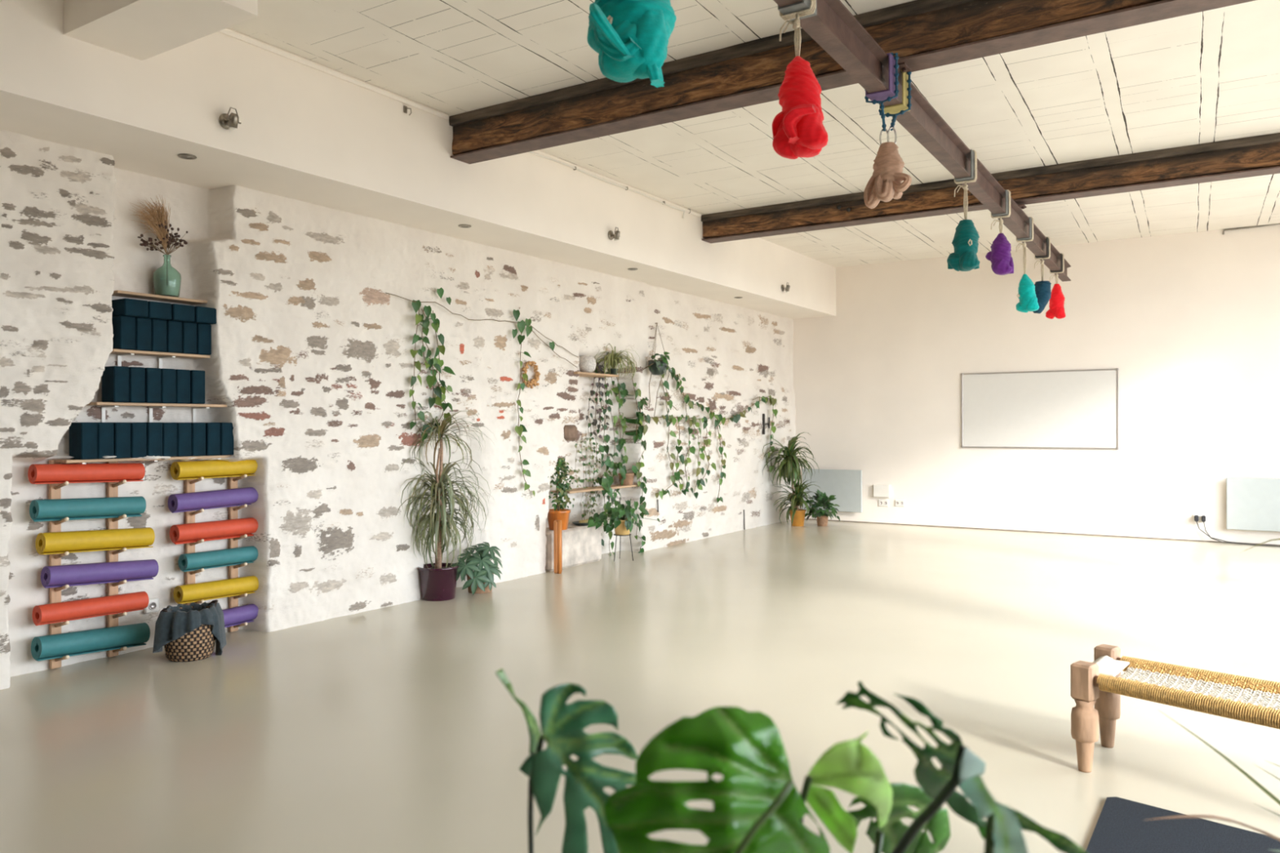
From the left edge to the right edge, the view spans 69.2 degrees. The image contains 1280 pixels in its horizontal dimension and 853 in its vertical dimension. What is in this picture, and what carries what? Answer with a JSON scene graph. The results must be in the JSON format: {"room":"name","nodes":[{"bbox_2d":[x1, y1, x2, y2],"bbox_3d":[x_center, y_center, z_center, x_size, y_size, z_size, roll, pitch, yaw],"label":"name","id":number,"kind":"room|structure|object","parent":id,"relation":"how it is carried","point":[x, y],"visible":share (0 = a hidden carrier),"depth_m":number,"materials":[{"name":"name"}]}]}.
{"room":"exercise studio","nodes":[
{"label":"exercise studio","id":0,"kind":"room"},
{"bbox_2d":[0,129,795,689],"bbox_3d":[-1.759,-0.102,8.142,0.317,3.100,15.000,0,0,33],"label":"wall","id":1,"kind":"structure","parent":0,"point":[311,362],"depth_m":7.04,"materials":[{"name":"stone"}]},
{"bbox_2d":[48,459,127,669],"bbox_3d":[-3.360,0.825,5.674,0.163,1.250,0.397,0,0,33],"label":"rack","id":2,"kind":"object","parent":1,"relation":"attached to","point":[55,490],"visible":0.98,"depth_m":5.58,"materials":[{"name":"brown wood"}]},
{"bbox_2d":[27,462,145,484],"bbox_3d":[-3.362,0.284,5.661,0.110,0.116,0.632,0,-1,33],"label":"yoga mat","id":3,"kind":"object","parent":2,"relation":"on","point":[51,473],"visible":1,"depth_m":5.60,"materials":[{"name":"red plastic"}]},
{"bbox_2d":[29,496,146,521],"bbox_3d":[-3.358,0.500,5.665,0.115,0.149,0.632,0,0,33],"label":"yoga mat","id":4,"kind":"object","parent":2,"relation":"on","point":[54,509],"visible":1,"depth_m":5.61,"materials":[{"name":"teal plastic"}]},
{"bbox_2d":[31,591,148,625],"bbox_3d":[-3.346,1.108,5.674,0.113,0.117,0.631,0,-1,33],"label":"yoga mat","id":5,"kind":"object","parent":2,"relation":"on","point":[46,614],"visible":1,"depth_m":5.61,"materials":[{"name":"red plastic"}]},
{"bbox_2d":[31,622,150,661],"bbox_3d":[-3.349,1.311,5.680,0.130,0.170,0.645,0,0,33],"label":"yoga mat","id":6,"kind":"object","parent":2,"relation":"on","point":[97,640],"visible":1,"depth_m":5.61,"materials":[{"name":"teal plastic"}]},
{"bbox_2d":[35,527,155,555],"bbox_3d":[-3.334,0.700,5.703,0.121,0.156,0.654,0,0,33],"label":"yoga mat","id":7,"kind":"object","parent":2,"relation":"on","point":[46,543],"visible":1,"depth_m":5.64,"materials":[{"name":"yellow plastic"}]},
{"bbox_2d":[40,559,158,588],"bbox_3d":[-3.317,0.904,5.721,0.119,0.165,0.652,0,0,33],"label":"yoga mat","id":8,"kind":"object","parent":2,"relation":"on","point":[51,576],"visible":1,"depth_m":5.66,"materials":[{"name":"purple plastic"}]},
{"bbox_2d":[53,454,231,479],"bbox_3d":[-3.164,0.271,5.990,0.180,0.148,1.104,0,0,33],"label":"wall shelf","id":9,"kind":"object","parent":1,"relation":"attached to","point":[69,461],"visible":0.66,"depth_m":5.78,"materials":[{"name":"brown wood"}]},
{"bbox_2d":[69,422,97,459],"bbox_3d":[-3.366,0.086,5.608,0.150,0.222,0.095,0,0,32],"label":"block","id":10,"kind":"object","parent":9,"relation":"on","point":[82,435],"visible":0.92,"depth_m":5.57,"materials":[{"name":"blue plastic"}]},
{"bbox_2d":[96,422,114,458],"bbox_3d":[-3.316,0.086,5.696,0.150,0.222,0.095,0,0,33],"label":"block","id":11,"kind":"object","parent":9,"relation":"on","point":[105,447],"visible":0.68,"depth_m":5.65,"materials":[{"name":"blue plastic"}]},
{"bbox_2d":[112,422,130,458],"bbox_3d":[-3.259,0.086,5.779,0.150,0.222,0.095,0,0,32],"label":"block","id":12,"kind":"object","parent":9,"relation":"on","point":[122,430],"visible":0.7,"depth_m":5.73,"materials":[{"name":"blue plastic"}]},
{"bbox_2d":[130,422,146,457],"bbox_3d":[-3.203,0.086,5.863,0.150,0.222,0.095,0,0,33],"label":"block","id":13,"kind":"object","parent":9,"relation":"on","point":[138,429],"visible":0.7,"depth_m":5.82,"materials":[{"name":"blue plastic"}]},
{"bbox_2d":[146,422,162,456],"bbox_3d":[-3.146,0.085,5.947,0.150,0.222,0.095,0,0,33],"label":"block","id":14,"kind":"object","parent":9,"relation":"on","point":[154,430],"visible":0.64,"depth_m":5.90,"materials":[{"name":"blue plastic"}]},
{"bbox_2d":[162,422,177,457],"bbox_3d":[-3.096,0.085,6.035,0.150,0.222,0.095,0,0,32],"label":"block","id":15,"kind":"object","parent":9,"relation":"on","point":[169,429],"visible":0.7,"depth_m":5.99,"materials":[{"name":"blue plastic"}]},
{"bbox_2d":[177,422,191,456],"bbox_3d":[-3.044,0.085,6.121,0.150,0.222,0.095,0,0,33],"label":"block","id":16,"kind":"object","parent":9,"relation":"on","point":[184,429],"visible":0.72,"depth_m":6.08,"materials":[{"name":"blue plastic"}]},
{"bbox_2d":[191,422,205,456],"bbox_3d":[-2.990,0.085,6.206,0.150,0.222,0.095,0,0,32],"label":"block","id":17,"kind":"object","parent":9,"relation":"on","point":[198,429],"visible":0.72,"depth_m":6.16,"materials":[{"name":"blue plastic"}]},
{"bbox_2d":[205,422,220,455],"bbox_3d":[-2.930,0.084,6.287,0.150,0.222,0.095,0,0,33],"label":"block","id":18,"kind":"object","parent":9,"relation":"on","point":[212,429],"visible":0.72,"depth_m":6.24,"materials":[{"name":"blue plastic"}]},
{"bbox_2d":[219,422,233,455],"bbox_3d":[-2.874,0.084,6.372,0.150,0.222,0.095,0,0,33],"label":"block","id":19,"kind":"object","parent":9,"relation":"on","point":[226,428],"visible":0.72,"depth_m":6.32,"materials":[{"name":"blue plastic"}]},
{"bbox_2d":[85,401,226,422],"bbox_3d":[-3.135,-0.075,6.036,0.180,0.148,0.864,0,0,33],"label":"wall shelf","id":20,"kind":"object","parent":1,"relation":"attached to","point":[104,405],"visible":0.83,"depth_m":5.99,"materials":[{"name":"brown wood"}]},
{"bbox_2d":[102,365,128,402],"bbox_3d":[-3.263,-0.261,5.771,0.150,0.222,0.095,0,0,33],"label":"block","id":21,"kind":"object","parent":20,"relation":"on","point":[115,380],"visible":0.88,"depth_m":5.73,"materials":[{"name":"blue plastic"}]},
{"bbox_2d":[128,366,145,402],"bbox_3d":[-3.209,-0.261,5.857,0.150,0.222,0.095,0,0,33],"label":"block","id":22,"kind":"object","parent":20,"relation":"on","point":[136,375],"visible":0.68,"depth_m":5.81,"materials":[{"name":"blue plastic"}]},
{"bbox_2d":[139,367,160,403],"bbox_3d":[-3.152,-0.261,5.940,0.150,0.222,0.095,0,0,32],"label":"block","id":23,"kind":"object","parent":20,"relation":"on","point":[153,375],"visible":0.72,"depth_m":5.89,"materials":[{"name":"blue plastic"}]},
{"bbox_2d":[160,368,176,403],"bbox_3d":[-3.101,-0.262,6.027,0.150,0.222,0.095,0,0,33],"label":"block","id":24,"kind":"object","parent":20,"relation":"on","point":[167,375],"visible":0.68,"depth_m":5.98,"materials":[{"name":"blue plastic"}]},
{"bbox_2d":[175,368,190,404],"bbox_3d":[-3.050,-0.262,6.115,0.150,0.222,0.095,0,0,32],"label":"block","id":25,"kind":"object","parent":20,"relation":"on","point":[182,376],"visible":0.66,"depth_m":6.07,"materials":[{"name":"blue plastic"}]},
{"bbox_2d":[187,369,204,404],"bbox_3d":[-2.990,-0.262,6.197,0.150,0.222,0.095,0,0,32],"label":"block","id":26,"kind":"object","parent":20,"relation":"on","point":[197,377],"visible":0.7,"depth_m":6.14,"materials":[{"name":"blue plastic"}]},
{"bbox_2d":[111,290,207,304],"bbox_3d":[-3.141,-0.839,6.058,0.150,0.018,0.614,0,0,33],"label":"wall shelf","id":27,"kind":"object","parent":1,"relation":"attached to","point":[116,293],"visible":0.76,"depth_m":6.00,"materials":[{"name":"brown wood"}]},
{"bbox_2d":[152,254,181,297],"bbox_3d":[-3.103,-0.986,6.088,0.167,0.275,0.167,0,0,33],"label":"glass bottle","id":28,"kind":"object","parent":27,"relation":"on","point":[166,279],"visible":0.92,"depth_m":6.03,"materials":[{"name":"green glass"}]},
{"bbox_2d":[131,195,187,254],"bbox_3d":[-3.153,-1.223,6.040,0.141,0.598,0.412,0,0,22],"label":"bouquet","id":29,"kind":"object","parent":28,"relation":"in","point":[158,224],"visible":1,"depth_m":6.04,"materials":[{"name":"brown plant"}]},
{"bbox_2d":[111,348,209,368],"bbox_3d":[-3.142,-0.405,6.026,0.180,0.148,0.640,0,0,33],"label":"wall shelf","id":30,"kind":"object","parent":1,"relation":"attached to","point":[119,353],"visible":0.79,"depth_m":5.98,"materials":[{"name":"brown wood"}]},
{"bbox_2d":[111,315,135,350],"bbox_3d":[-3.241,-0.582,5.803,0.150,0.205,0.097,0,0,33],"label":"block","id":31,"kind":"object","parent":30,"relation":"on","point":[123,326],"visible":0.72,"depth_m":5.76,"materials":[{"name":"blue plastic"}]},
{"bbox_2d":[111,297,148,317],"bbox_3d":[-3.213,-0.739,5.828,0.190,0.105,0.149,0,0,32],"label":"block","id":32,"kind":"object","parent":31,"relation":"on","point":[121,307],"visible":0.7,"depth_m":5.77,"materials":[{"name":"blue plastic"}]},
{"bbox_2d":[134,317,151,351],"bbox_3d":[-3.189,-0.582,5.892,0.150,0.205,0.097,0,0,32],"label":"block","id":33,"kind":"object","parent":30,"relation":"on","point":[143,326],"visible":0.62,"depth_m":5.85,"materials":[{"name":"blue plastic"}]},
{"bbox_2d":[151,319,166,351],"bbox_3d":[-3.137,-0.582,5.981,0.150,0.205,0.097,0,0,33],"label":"block","id":34,"kind":"object","parent":30,"relation":"on","point":[158,327],"visible":0.58,"depth_m":5.93,"materials":[{"name":"blue plastic"}]},
{"bbox_2d":[142,301,171,319],"bbox_3d":[-3.132,-0.739,5.960,0.190,0.105,0.149,0,0,33],"label":"block","id":35,"kind":"object","parent":34,"relation":"on","point":[157,310],"visible":0.64,"depth_m":5.91,"materials":[{"name":"blue plastic"}]},
{"bbox_2d":[164,320,182,353],"bbox_3d":[-3.080,-0.583,6.066,0.150,0.205,0.097,0,0,33],"label":"block","id":36,"kind":"object","parent":30,"relation":"on","point":[174,328],"visible":0.62,"depth_m":6.02,"materials":[{"name":"blue plastic"}]},
{"bbox_2d":[165,303,195,322],"bbox_3d":[-3.044,-0.740,6.088,0.190,0.105,0.149,0,0,32],"label":"block","id":37,"kind":"object","parent":36,"relation":"on","point":[180,313],"visible":0.64,"depth_m":6.03,"materials":[{"name":"blue plastic"}]},
{"bbox_2d":[181,321,196,354],"bbox_3d":[-3.025,-0.583,6.154,0.150,0.205,0.097,0,0,32],"label":"block","id":38,"kind":"object","parent":30,"relation":"on","point":[188,329],"visible":0.62,"depth_m":6.11,"materials":[{"name":"blue plastic"}]},
{"bbox_2d":[195,323,211,355],"bbox_3d":[-2.969,-0.583,6.240,0.150,0.205,0.097,0,0,33],"label":"block","id":39,"kind":"object","parent":30,"relation":"on","point":[203,331],"visible":0.6,"depth_m":6.20,"materials":[{"name":"blue plastic"}]},
{"bbox_2d":[192,306,216,324],"bbox_3d":[-2.959,-0.740,6.216,0.190,0.105,0.149,0,0,32],"label":"block","id":40,"kind":"object","parent":39,"relation":"on","point":[203,315],"visible":0.64,"depth_m":6.16,"materials":[{"name":"blue plastic"}]},
{"bbox_2d":[185,460,247,631],"bbox_3d":[-2.903,0.823,6.386,0.163,1.250,0.380,0,0,33],"label":"rack","id":41,"kind":"object","parent":1,"relation":"attached to","point":[233,481],"visible":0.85,"depth_m":6.48,"materials":[{"name":"brown wood"}]},
{"bbox_2d":[167,487,257,512],"bbox_3d":[-2.908,0.499,6.368,0.119,0.123,0.620,0,1,33],"label":"yoga mat","id":42,"kind":"object","parent":41,"relation":"on","point":[192,501],"visible":1,"depth_m":6.29,"materials":[{"name":"purple plastic"}]},
{"bbox_2d":[169,517,257,544],"bbox_3d":[-2.906,0.713,6.370,0.115,0.129,0.605,0,0,33],"label":"yoga mat","id":43,"kind":"object","parent":41,"relation":"on","point":[187,533],"visible":1,"depth_m":6.30,"materials":[{"name":"red plastic"}]},
{"bbox_2d":[170,459,257,479],"bbox_3d":[-2.897,0.290,6.388,0.114,0.120,0.632,0,0,33],"label":"yoga mat","id":44,"kind":"object","parent":41,"relation":"on","point":[183,470],"visible":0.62,"depth_m":6.29,"materials":[{"name":"yellow plastic"}]},
{"bbox_2d":[173,575,258,604],"bbox_3d":[-2.885,1.118,6.396,0.114,0.121,0.622,0,-1,33],"label":"yoga mat","id":45,"kind":"object","parent":41,"relation":"on","point":[186,593],"visible":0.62,"depth_m":6.31,"materials":[{"name":"yellow plastic"}]},
{"bbox_2d":[177,546,257,572],"bbox_3d":[-2.869,0.907,6.424,0.110,0.117,0.619,0,0,33],"label":"yoga mat","id":46,"kind":"object","parent":41,"relation":"on","point":[235,556],"visible":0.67,"depth_m":6.33,"materials":[{"name":"teal plastic"}]},
{"bbox_2d":[222,604,258,627],"bbox_3d":[-2.891,1.328,6.391,0.114,0.123,0.619,0,1,33],"label":"yoga mat","id":47,"kind":"object","parent":41,"relation":"on","point":[233,616],"visible":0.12,"depth_m":6.47,"materials":[{"name":"purple plastic"}]},
{"bbox_2d":[218,106,240,130],"bbox_3d":[-2.433,-1.826,5.518,0.108,0.130,0.100,0,0,33],"label":"wall spotlight","id":48,"kind":"object","parent":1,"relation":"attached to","point":[227,122],"visible":1,"depth_m":5.50,"materials":[{"name":"silver metal"}]},
{"bbox_2d":[0,0,835,319],"bbox_3d":[-1.646,-2.017,8.065,1.320,0.730,15.000,0,0,33],"label":"soffit","id":49,"kind":"object","parent":1,"relation":"attached to","point":[304,133],"depth_m":6.35,"materials":[{"name":"paint"}]},
{"bbox_2d":[385,287,578,441],"bbox_3d":[-1.312,-0.530,8.473,0.113,1.311,2.583,0,0,33],"label":"trailing vine","id":50,"kind":"object","parent":1,"relation":"attached to","point":[431,380],"visible":1,"depth_m":7.82,"materials":[{"name":"green plant"}]},
{"bbox_2d":[515,331,535,497],"bbox_3d":[-1.075,-0.135,8.842,0.105,1.634,0.298,0,0,26],"label":"trailing vine","id":51,"kind":"object","parent":1,"relation":"hanging from","point":[519,429],"visible":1,"depth_m":8.80,"materials":[{"name":"green plant"}]},
{"bbox_2d":[545,524,601,571],"bbox_3d":[-0.774,1.245,9.678,0.300,0.398,0.912,0,0,33],"label":"trim","id":52,"kind":"structure","parent":1,"relation":"attached to","point":[581,544],"depth_m":9.60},
{"bbox_2d":[547,457,577,529],"bbox_3d":[-0.793,0.676,9.494,0.250,0.739,0.650,0,0,33],"label":"fig","id":53,"kind":"object","parent":52,"relation":"on","point":[562,513],"visible":0.98,"depth_m":9.39,"materials":[{"name":"green plant"}]},
{"bbox_2d":[547,508,570,529],"bbox_3d":[-0.830,0.946,9.435,0.250,0.198,0.250,0,0,33],"label":"pot","id":54,"kind":"object","parent":53,"relation":"on","point":[562,514],"depth_m":9.35,"materials":[{"name":"orange ceramic"}]},
{"bbox_2d":[551,484,639,493],"bbox_3d":[-0.463,0.677,10.156,0.240,0.022,1.337,0,0,33],"label":"niche shelf","id":55,"kind":"object","parent":1,"relation":"attached to","point":[615,486],"visible":0.74,"depth_m":9.97,"materials":[{"name":"brown wood"}]},
{"bbox_2d":[573,428,600,519],"bbox_3d":[-0.568,0.551,10.095,0.080,1.068,0.487,0,0,33],"label":"trailing vine","id":56,"kind":"object","parent":55,"relation":"on","point":[590,456],"visible":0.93,"depth_m":10.12,"materials":[{"name":"green plant"}]},
{"bbox_2d":[597,444,649,519],"bbox_3d":[-0.214,0.632,10.395,0.304,0.855,0.888,0,0,33],"label":"pothos","id":57,"kind":"object","parent":55,"relation":"on","point":[625,478],"visible":0.96,"depth_m":10.38,"materials":[{"name":"plant"}]},
{"bbox_2d":[573,371,618,377],"bbox_3d":[-0.560,-0.553,9.916,0.300,0.022,0.763,0,0,33],"label":"niche shelf","id":58,"kind":"object","parent":1,"relation":"attached to","point":[581,374],"visible":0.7,"depth_m":9.91,"materials":[{"name":"brown wood"}]},
{"bbox_2d":[578,355,611,438],"bbox_3d":[-0.494,-0.304,10.074,0.200,0.877,0.824,0,0,12],"label":"potted trailing plant","id":59,"kind":"object","parent":58,"relation":"on","point":[587,363],"visible":0.91,"depth_m":10.18,"materials":[{"name":"green plant"}]},
{"bbox_2d":[588,343,639,381],"bbox_3d":[-0.261,-0.696,10.214,0.566,0.419,0.696,0,0,33],"label":"spider plant","id":60,"kind":"object","parent":58,"relation":"on","point":[612,359],"visible":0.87,"depth_m":10.14,"materials":[{"name":"green plant"}]},
{"bbox_2d":[596,376,648,485],"bbox_3d":[-0.199,0.024,10.538,0.800,1.260,0.249,0,0,-35],"label":"trailing vine","id":61,"kind":"object","parent":58,"relation":"on","point":[624,393],"visible":0.95,"depth_m":10.58,"materials":[{"name":"green plant"}]},
{"bbox_2d":[528,151,684,218],"bbox_3d":[-0.406,-2.307,8.710,0.060,0.088,3.328,0,0,33],"label":"trim","id":62,"kind":"structure","parent":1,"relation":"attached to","point":[575,168],"depth_m":8.78,"materials":[{"name":"white paint"}]},
{"bbox_2d":[617,322,672,375],"bbox_3d":[0.065,-0.903,10.566,0.402,0.644,0.819,0,0,38],"label":"hanging planter","id":63,"kind":"object","parent":1,"relation":"hanging from","point":[656,367],"visible":1,"depth_m":10.64,"materials":[{"name":"green ceramic"}]},
{"bbox_2d":[615,364,777,502],"bbox_3d":[0.980,0.124,12.024,0.332,1.743,3.747,0,0,37],"label":"trailing vine","id":64,"kind":"object","parent":63,"relation":"hanging from","point":[643,428],"visible":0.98,"depth_m":11.42,"materials":[{"name":"green plant"}]},
{"bbox_2d":[0,519,1279,852],"bbox_3d":[1.721,1.500,5.911,9.300,0.120,15.400,0,0,33],"label":"floor","id":65,"kind":"structure","parent":0,"point":[392,729],"depth_m":5.08,"materials":[{"name":"beige concrete"}]},
{"bbox_2d":[160,600,217,662],"bbox_3d":[-2.834,1.284,5.841,0.298,0.339,0.298,0,0,-11],"label":"storage basket","id":66,"kind":"object","parent":65,"relation":"on","point":[197,644],"visible":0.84,"depth_m":5.73,"materials":[{"name":"beige wicker"}]},
{"bbox_2d":[152,602,226,655],"bbox_3d":[-2.837,1.301,5.841,0.389,0.344,0.398,0,0,-9],"label":"draped cloth","id":67,"kind":"object","parent":66,"relation":"on","point":[171,625],"visible":0.96,"depth_m":5.71,"materials":[{"name":"fabric"}]},
{"bbox_2d":[395,409,494,601],"bbox_3d":[-1.635,0.654,7.824,0.734,1.588,0.972,0,0,33],"label":"dracaena","id":68,"kind":"object","parent":65,"relation":"on","point":[437,580],"visible":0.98,"depth_m":7.73,"materials":[{"name":"plant"}]},
{"bbox_2d":[417,562,458,601],"bbox_3d":[-1.700,1.311,7.821,0.338,0.275,0.338,0,0,33],"label":"pot","id":69,"kind":"object","parent":68,"relation":"on","point":[437,580],"depth_m":7.70,"materials":[{"name":"ceramic"}]},
{"bbox_2d":[451,542,502,595],"bbox_3d":[-1.397,1.234,8.073,0.377,0.426,0.625,0,0,33],"label":"potted fatsia","id":70,"kind":"object","parent":65,"relation":"on","point":[480,580],"visible":0.99,"depth_m":7.98,"materials":[{"name":"plant"}]},
{"bbox_2d":[466,573,493,593],"bbox_3d":[-1.403,1.365,8.135,0.238,0.163,0.238,0,0,33],"label":"pot","id":71,"kind":"object","parent":70,"relation":"on","point":[478,590],"depth_m":8.05,"materials":[{"name":"ceramic"}]},
{"bbox_2d":[553,520,562,573],"bbox_3d":[-0.797,1.184,9.146,0.080,0.521,0.092,0,0,33],"label":"wooden post","id":72,"kind":"object","parent":65,"relation":"on","point":[557,545],"visible":1,"depth_m":9.11,"materials":[{"name":"orange wood"}]},
{"bbox_2d":[613,533,633,561],"bbox_3d":[-0.187,1.299,9.969,0.214,0.282,0.216,0,0,33],"label":"plant stand","id":73,"kind":"object","parent":65,"relation":"on","point":[629,535],"visible":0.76,"depth_m":9.95,"materials":[{"name":"metal"}]},
{"bbox_2d":[586,497,660,534],"bbox_3d":[-0.224,0.961,9.932,0.428,0.423,1.490,0,0,22],"label":"philodendron","id":74,"kind":"object","parent":73,"relation":"on","point":[622,526],"visible":1,"depth_m":9.78,"materials":[{"name":"green plant"}]},
{"bbox_2d":[495,668,1087,852],"bbox_3d":[0.204,0.865,1.165,0.644,1.168,0.528,0,0,33],"label":"monstera plant","id":75,"kind":"object","parent":65,"relation":"on","point":[758,807],"visible":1,"depth_m":1.04,"materials":[{"name":"green plant"}]},
{"bbox_2d":[762,432,821,526],"bbox_3d":[2.232,0.758,13.421,0.731,1.349,1.081,0,0,33],"label":"dracaena","id":76,"kind":"object","parent":65,"relation":"on","point":[790,469],"visible":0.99,"depth_m":13.35,"materials":[{"name":"plant"}]},
{"bbox_2d":[804,488,839,526],"bbox_3d":[2.621,1.166,13.390,0.510,0.532,0.563,0,0,33],"label":"bush","id":77,"kind":"object","parent":65,"relation":"on","point":[822,500],"visible":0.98,"depth_m":13.33,"materials":[{"name":"green plant"}]},
{"bbox_2d":[1070,644,1279,773],"bbox_3d":[2.409,1.216,3.509,0.579,0.450,1.504,0,0,-43],"label":"bench","id":78,"kind":"object","parent":65,"relation":"on","point":[1100,683],"visible":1,"depth_m":3.83,"materials":[{"name":"brown wood"}]},
{"bbox_2d":[1085,796,1279,852],"bbox_3d":[2.038,1.436,2.779,1.452,0.011,0.885,0,0,44],"label":"floor mat","id":79,"kind":"object","parent":65,"relation":"on","point":[1121,827],"visible":1,"depth_m":3.25,"materials":[{"name":"grey rubber"}]},
{"bbox_2d":[1143,538,1279,852],"bbox_3d":[2.062,0.862,1.468,2.126,1.161,1.520,0,0,33],"label":"potted palm","id":80,"kind":"object","parent":65,"relation":"on","point":[1267,792],"visible":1,"depth_m":1.72,"materials":[{"name":"plant"}]},
{"bbox_2d":[228,0,1279,267],"bbox_3d":[1.710,-2.450,5.908,9.300,0.120,15.400,0,0,33],"label":"ceiling","id":81,"kind":"structure","parent":0,"point":[1210,76],"depth_m":6.84,"materials":[{"name":"white wood"}]},
{"bbox_2d":[62,0,257,61],"bbox_3d":[-2.428,-2.199,4.674,1.030,0.357,0.410,0,0,33],"label":"ceiling beam","id":82,"kind":"structure","parent":81,"relation":"attached to","point":[142,30],"depth_m":4.66,"materials":[{"name":"paint"}]},
{"bbox_2d":[217,27,701,217],"bbox_3d":[-1.026,-2.364,7.773,0.040,0.040,6.320,0,0,33],"label":"trim","id":83,"kind":"structure","parent":81,"relation":"attached to","point":[227,31],"depth_m":6.44,"materials":[{"name":"paint"}]},
{"bbox_2d":[448,0,1256,164],"bbox_3d":[1.703,-2.231,5.229,7.380,0.313,0.247,0,0,33],"label":"timber beam","id":84,"kind":"structure","parent":81,"relation":"attached to","point":[925,34],"depth_m":5.71,"materials":[{"name":"brown wood"}]},
{"bbox_2d":[701,133,1279,243],"bbox_3d":[3.859,-2.254,8.585,7.380,0.283,0.251,0,0,33],"label":"timber beam","id":85,"kind":"structure","parent":81,"relation":"attached to","point":[1259,155],"depth_m":8.59,"materials":[{"name":"brown wood"}]},
{"bbox_2d":[792,224,1279,544],"bbox_3d":[5.823,-0.491,12.303,9.300,3.830,0.200,0,0,33],"label":"wall","id":86,"kind":"structure","parent":0,"point":[1189,322],"depth_m":12.25,"materials":[{"name":"paint"}]},
{"bbox_2d":[802,468,862,512],"bbox_3d":[2.906,0.961,14.011,0.940,0.630,0.085,0,0,33],"label":"heater","id":87,"kind":"object","parent":86,"relation":"attached to","point":[846,485],"visible":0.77,"depth_m":13.90,"materials":[{"name":"white metal"}]},
{"bbox_2d":[960,368,1119,449],"bbox_3d":[5.336,-0.224,12.483,1.975,1.049,0.028,0,0,33],"label":"whiteboard","id":88,"kind":"object","parent":86,"relation":"attached to","point":[1072,409],"visible":1,"depth_m":12.44,"materials":[{"name":"ceramic"}]},
{"bbox_2d":[804,518,1279,545],"bbox_3d":[5.794,1.417,12.205,8.050,0.014,0.006,0,0,33],"label":"baseboard","id":89,"kind":"structure","parent":86,"relation":"attached to","point":[805,518],"depth_m":12.44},
{"bbox_2d":[1226,477,1279,531],"bbox_3d":[7.542,0.933,11.033,0.960,0.625,0.085,0,0,33],"label":"heater","id":90,"kind":"object","parent":86,"relation":"attached to","point":[1251,504],"visible":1,"depth_m":11.11,"materials":[{"name":"white metal"}]},
{"bbox_3d":[-2.392,-0.458,-0.485,9.300,3.830,0.200,0,0,33],"label":"wall","id":91,"kind":"structure","parent":0,"visible":0},
{"bbox_2d":[773,0,1071,281],"bbox_3d":[1.693,-1.967,5.771,0.104,0.195,14.716,0,0,32],"label":"steel beam","id":92,"kind":"structure","parent":91,"relation":"attached to","point":[834,28],"depth_m":5.78,"materials":[{"name":"metal"}]},
{"bbox_2d":[586,0,676,88],"bbox_3d":[-0.024,-1.572,2.950,0.284,1.003,0.358,0,0,-5],"label":"hammock","id":93,"kind":"object","parent":92,"relation":"hanging from","point":[630,38],"visible":1,"depth_m":2.87,"materials":[{"name":"teal fabric"}]},
{"bbox_2d":[777,0,817,20],"bbox_3d":[0.707,-1.962,4.162,0.124,0.209,0.150,0,0,33],"label":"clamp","id":94,"kind":"object","parent":92,"relation":"attached to","point":[805,4],"visible":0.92,"depth_m":4.13,"materials":[{"name":"grey metal"}]},
{"bbox_2d":[772,0,828,159],"bbox_3d":[0.714,-1.643,4.146,0.222,0.868,0.256,0,0,-10],"label":"hammock","id":95,"kind":"object","parent":92,"relation":"hanging from","point":[798,131],"visible":1,"depth_m":4.09,"materials":[{"name":"red fabric"}]},
{"bbox_2d":[865,53,897,101],"bbox_3d":[1.363,-1.965,5.233,0.140,0.209,0.140,0,0,33],"label":"pad","id":96,"kind":"object","parent":92,"relation":"attached to","point":[882,95],"visible":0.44,"depth_m":5.19,"materials":[{"name":"purple plastic"}]},
{"bbox_2d":[863,52,911,208],"bbox_3d":[1.438,-1.679,5.340,0.270,0.836,0.286,0,0,33],"label":"hammock","id":97,"kind":"object","parent":92,"relation":"hanging from","point":[884,184],"visible":0.94,"depth_m":5.27,"materials":[{"name":"beige fabric"}]},
{"bbox_2d":[880,70,910,114],"bbox_3d":[1.499,-1.965,5.455,0.140,0.209,0.130,0,0,33],"label":"pad","id":98,"kind":"object","parent":92,"relation":"attached to","point":[892,109],"visible":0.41,"depth_m":5.41,"materials":[{"name":"yellow fabric"}]},
{"bbox_2d":[946,150,979,271],"bbox_3d":[2.465,-1.632,7.051,0.194,0.904,0.252,0,0,-35],"label":"hammock","id":99,"kind":"object","parent":92,"relation":"hanging from","point":[964,258],"visible":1,"depth_m":6.99,"materials":[{"name":"fabric"}]},
{"bbox_2d":[985,190,1013,275],"bbox_3d":[3.198,-1.712,8.233,0.186,0.749,0.229,0,0,-19],"label":"hammock","id":100,"kind":"object","parent":92,"relation":"hanging from","point":[1001,259],"visible":1,"depth_m":8.17,"materials":[{"name":"purple fabric"}]},
{"bbox_2d":[1015,217,1039,312],"bbox_3d":[3.879,-1.616,9.290,0.212,0.947,0.185,0,0,18],"label":"hammock","id":101,"kind":"object","parent":92,"relation":"hanging from","point":[1028,302],"visible":0.98,"depth_m":9.24,"materials":[{"name":"teal fabric"}]},
{"bbox_2d":[1032,236,1051,313],"bbox_3d":[4.454,-1.673,10.291,0.202,0.837,0.191,0,0,12],"label":"hammock","id":102,"kind":"object","parent":92,"relation":"hanging from","point":[1042,288],"visible":0.76,"depth_m":10.23,"materials":[{"name":"blue fabric"}]},
{"bbox_2d":[1045,253,1065,319],"bbox_3d":[5.047,-1.699,11.264,0.209,0.791,0.180,0,0,9],"label":"hammock","id":103,"kind":"object","parent":92,"relation":"hanging from","point":[1056,303],"visible":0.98,"depth_m":11.21,"materials":[{"name":"red fabric"}]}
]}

